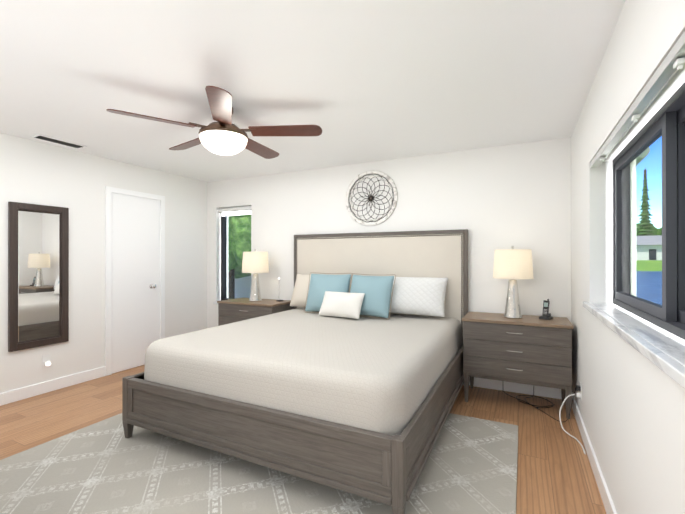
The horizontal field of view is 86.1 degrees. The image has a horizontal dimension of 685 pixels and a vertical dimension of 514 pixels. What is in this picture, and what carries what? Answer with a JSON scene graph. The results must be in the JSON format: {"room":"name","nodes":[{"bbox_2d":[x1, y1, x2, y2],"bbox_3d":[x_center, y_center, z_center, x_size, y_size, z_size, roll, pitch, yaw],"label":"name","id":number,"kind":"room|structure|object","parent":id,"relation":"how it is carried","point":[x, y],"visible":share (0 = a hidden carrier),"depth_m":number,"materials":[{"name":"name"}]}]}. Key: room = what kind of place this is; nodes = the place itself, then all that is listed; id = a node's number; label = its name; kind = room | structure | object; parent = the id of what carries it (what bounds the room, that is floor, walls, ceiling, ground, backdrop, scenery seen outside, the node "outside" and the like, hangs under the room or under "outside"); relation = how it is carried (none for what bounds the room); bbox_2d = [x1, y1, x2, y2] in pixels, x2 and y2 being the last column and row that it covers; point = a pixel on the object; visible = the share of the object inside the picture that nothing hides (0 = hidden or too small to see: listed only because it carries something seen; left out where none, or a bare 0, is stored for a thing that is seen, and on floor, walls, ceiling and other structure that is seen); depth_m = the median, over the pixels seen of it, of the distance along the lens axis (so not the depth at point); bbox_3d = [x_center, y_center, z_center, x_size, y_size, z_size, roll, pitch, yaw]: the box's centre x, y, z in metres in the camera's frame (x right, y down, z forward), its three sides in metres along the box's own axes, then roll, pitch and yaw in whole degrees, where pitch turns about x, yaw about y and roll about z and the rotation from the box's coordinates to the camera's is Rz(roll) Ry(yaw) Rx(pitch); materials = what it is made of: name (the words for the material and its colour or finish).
{"room":"bedroom","nodes":[
{"label":"bedroom","id":0,"kind":"room"},
{"bbox_2d":[0,133,206,392],"bbox_3d":[-3.250,0.112,3.539,0.250,2.533,5.290,0,0,26],"label":"wall","id":1,"kind":"structure","parent":0,"point":[40,173],"depth_m":4.08,"materials":[{"name":"white paint"}]},
{"bbox_2d":[8,202,68,351],"bbox_3d":[-3.027,0.186,3.669,0.032,1.415,0.500,0,0,26],"label":"mirror","id":2,"kind":"object","parent":1,"relation":"attached to","point":[38,275],"visible":0.98,"depth_m":3.65,"materials":[{"name":"brown wood"}]},
{"bbox_2d":[42,354,50,366],"bbox_3d":[-2.988,1.054,3.715,0.060,0.116,0.072,0,0,26],"label":"electrical outlet","id":3,"kind":"object","parent":1,"relation":"attached to","point":[46,360],"visible":0.98,"depth_m":3.71,"materials":[{"name":"white plastic"}]},
{"bbox_2d":[0,366,105,405],"bbox_3d":[-3.131,1.321,3.478,0.016,0.115,4.790,0,0,26],"label":"baseboard","id":4,"kind":"structure","parent":1,"relation":"attached to","point":[14,395],"depth_m":3.75,"materials":[{"name":"white"}]},
{"bbox_2d":[105,186,164,375],"bbox_3d":[-2.550,0.279,4.585,0.078,2.198,0.775,0,0,26],"label":"door","id":5,"kind":"structure","parent":1,"relation":"in","point":[134,275],"depth_m":4.54,"materials":[{"name":"white wood"}]},
{"bbox_2d":[0,365,605,513],"bbox_3d":[-0.998,1.437,2.429,5.270,0.120,5.290,0,0,26],"label":"floor","id":6,"kind":"structure","parent":0,"point":[555,474],"depth_m":2.96,"materials":[{"name":"brown wood"}]},
{"bbox_2d":[217,297,293,325],"bbox_3d":[-1.146,0.979,4.845,0.896,0.798,0.506,0,0,26],"label":"nightstand","id":7,"kind":"object","parent":6,"relation":"on","point":[235,310],"visible":0.42,"depth_m":4.68,"materials":[{"name":"grey wood"}]},
{"bbox_2d":[242,249,268,301],"bbox_3d":[-1.147,0.235,4.833,0.357,0.686,0.357,0,0,26],"label":"lamp","id":8,"kind":"object","parent":7,"relation":"on","point":[255,263],"visible":1,"depth_m":4.72,"materials":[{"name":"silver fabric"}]},
{"bbox_2d":[0,413,517,513],"bbox_3d":[-0.514,1.370,2.564,3.120,0.011,2.440,0,0,26],"label":"rug","id":9,"kind":"object","parent":6,"relation":"on","point":[105,466],"visible":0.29,"depth_m":2.24,"materials":[{"name":"grey fabric"}]},
{"bbox_2d":[122,229,467,513],"bbox_3d":[-0.158,0.535,3.343,2.196,1.658,2.386,0,0,26],"label":"bed","id":10,"kind":"object","parent":9,"relation":"on","point":[345,374],"visible":1,"depth_m":2.51,"materials":[{"name":"beige fabric"}]},
{"bbox_2d":[144,307,462,435],"bbox_3d":[-0.163,0.940,3.334,2.101,0.602,2.250,0,0,26],"label":"mattress","id":11,"kind":"object","parent":10,"relation":"on","point":[370,373],"depth_m":2.45,"materials":[{"name":"white fabric"}]},
{"bbox_2d":[304,272,352,312],"bbox_3d":[-0.166,0.412,4.211,0.555,0.496,0.228,0,-20,22],"label":"pillow","id":12,"kind":"object","parent":10,"relation":"on","point":[320,284],"depth_m":4.16,"materials":[{"name":"blue fabric"}]},
{"bbox_2d":[350,273,395,319],"bbox_3d":[0.296,0.417,3.983,0.555,0.496,0.231,0,-20,32],"label":"pillow","id":13,"kind":"object","parent":10,"relation":"on","point":[379,292],"depth_m":3.88,"materials":[{"name":"blue fabric"}]},
{"bbox_2d":[462,311,572,418],"bbox_3d":[1.635,0.977,3.476,0.896,0.798,0.506,0,0,26],"label":"nightstand","id":14,"kind":"object","parent":6,"relation":"on","point":[531,350],"visible":0.98,"depth_m":3.27,"materials":[{"name":"grey wood"}]},
{"bbox_2d":[493,246,533,318],"bbox_3d":[1.627,0.233,3.501,0.357,0.686,0.357,0,0,26],"label":"lamp","id":15,"kind":"object","parent":14,"relation":"on","point":[512,264],"visible":1,"depth_m":3.40,"materials":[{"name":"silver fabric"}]},
{"bbox_2d":[539,299,552,319],"bbox_3d":[1.894,0.484,3.414,0.102,0.184,0.092,0,0,-44],"label":"phone","id":16,"kind":"object","parent":14,"relation":"on","point":[546,314],"visible":1,"depth_m":3.40,"materials":[{"name":"black plastic"}]},
{"bbox_2d":[0,0,624,181],"bbox_3d":[-0.998,-1.216,2.433,5.270,0.120,5.290,0,0,26],"label":"ceiling","id":17,"kind":"structure","parent":0,"point":[360,81],"depth_m":2.32,"materials":[{"name":"white paint"}]},
{"bbox_2d":[30,134,86,148],"bbox_3d":[-2.820,-1.147,3.656,0.160,0.012,0.425,0,0,26],"label":"ceiling vent","id":18,"kind":"object","parent":17,"relation":"in","point":[58,141],"visible":1,"depth_m":3.63,"materials":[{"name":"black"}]},
{"bbox_2d":[106,86,321,158],"bbox_3d":[-0.913,-0.972,2.868,1.447,0.363,1.425,0,0,26],"label":"fan","id":19,"kind":"object","parent":17,"relation":"hanging from","point":[223,135],"visible":1,"depth_m":2.72,"materials":[{"name":"brown wood"}]},
{"bbox_2d":[207,137,570,327],"bbox_3d":[0.115,0.114,4.692,4.770,2.533,0.250,0,0,26],"label":"wall","id":20,"kind":"structure","parent":0,"point":[493,199],"depth_m":4.04,"materials":[{"name":"white paint"}]},
{"bbox_2d":[218,206,250,216],"bbox_3d":[-1.588,-0.680,5.444,0.640,0.122,0.068,0,0,26],"label":"roller blind","id":21,"kind":"object","parent":20,"relation":"attached to","point":[238,211],"visible":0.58,"depth_m":5.45,"materials":[{"name":"white fabric"}]},
{"bbox_2d":[221,215,250,299],"bbox_3d":[-1.552,-0.034,5.518,0.664,1.424,0.080,0,0,26],"label":"window","id":22,"kind":"structure","parent":20,"relation":"in","point":[224,261],"depth_m":5.62,"materials":[{"name":"black metal"}]},
{"bbox_2d":[345,170,397,225],"bbox_3d":[0.341,-0.710,4.425,0.670,0.670,0.026,0,0,26],"label":"artwork","id":23,"kind":"object","parent":20,"relation":"attached to","point":[372,197],"visible":1,"depth_m":4.42,"materials":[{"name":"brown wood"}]},
{"bbox_2d":[463,377,561,398],"bbox_3d":[0.056,1.322,4.570,4.738,0.115,0.016,0,0,26],"label":"baseboard","id":24,"kind":"structure","parent":20,"relation":"attached to","point":[542,391],"depth_m":3.72,"materials":[{"name":"white wood"}]},
{"bbox_2d":[571,0,684,513],"bbox_3d":[1.258,0.108,1.320,0.260,2.533,5.290,0,0,26],"label":"wall","id":25,"kind":"structure","parent":0,"point":[631,405],"depth_m":1.78,"materials":[{"name":"white paint"}]},
{"bbox_2d":[576,383,581,399],"bbox_3d":[1.879,1.067,2.913,0.032,0.116,0.072,0,0,26],"label":"electrical outlet","id":26,"kind":"object","parent":25,"relation":"attached to","point":[579,394],"visible":1,"depth_m":2.90,"materials":[{"name":"white plastic"}]},
{"bbox_2d":[503,387,585,453],"bbox_3d":[1.667,1.072,3.156,0.580,0.629,1.088,0,0,26],"label":"cord","id":27,"kind":"object","parent":26,"relation":"attached to","point":[560,421],"visible":0.96,"depth_m":2.96,"materials":[{"name":"black plastic"}]},
{"bbox_2d":[571,392,616,513],"bbox_3d":[1.135,1.317,1.379,0.016,0.115,4.790,0,0,26],"label":"baseboard","id":28,"kind":"structure","parent":25,"relation":"attached to","point":[609,506],"depth_m":2.29,"materials":[{"name":"white"}]},
{"bbox_2d":[583,301,684,388],"bbox_3d":[1.323,0.332,1.639,0.163,0.036,2.070,0,0,26],"label":"sill","id":29,"kind":"structure","parent":25,"relation":"attached to","point":[671,345],"depth_m":1.43,"materials":[{"name":"stone"}]},
{"bbox_2d":[590,31,684,167],"bbox_3d":[1.304,-0.622,1.650,0.048,0.072,1.968,0,0,26],"label":"blind rail","id":30,"kind":"object","parent":25,"relation":"attached to","point":[670,67],"visible":1,"depth_m":1.43,"materials":[{"name":"silver metal"}]},
{"bbox_2d":[612,82,684,339],"bbox_3d":[1.438,-0.172,1.583,0.090,0.969,1.974,0,0,26],"label":"window","id":31,"kind":"structure","parent":25,"relation":"in","point":[666,121],"depth_m":1.60,"materials":[{"name":"black metal"}]},
{"label":"outside","id":32,"kind":"structure","parent":0,"visible":0},
{"bbox_2d":[228,147,661,304],"bbox_3d":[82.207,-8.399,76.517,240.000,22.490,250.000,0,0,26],"label":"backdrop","id":33,"kind":"structure","parent":32,"point":[238,227],"depth_m":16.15,"materials":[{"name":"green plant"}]}
]}

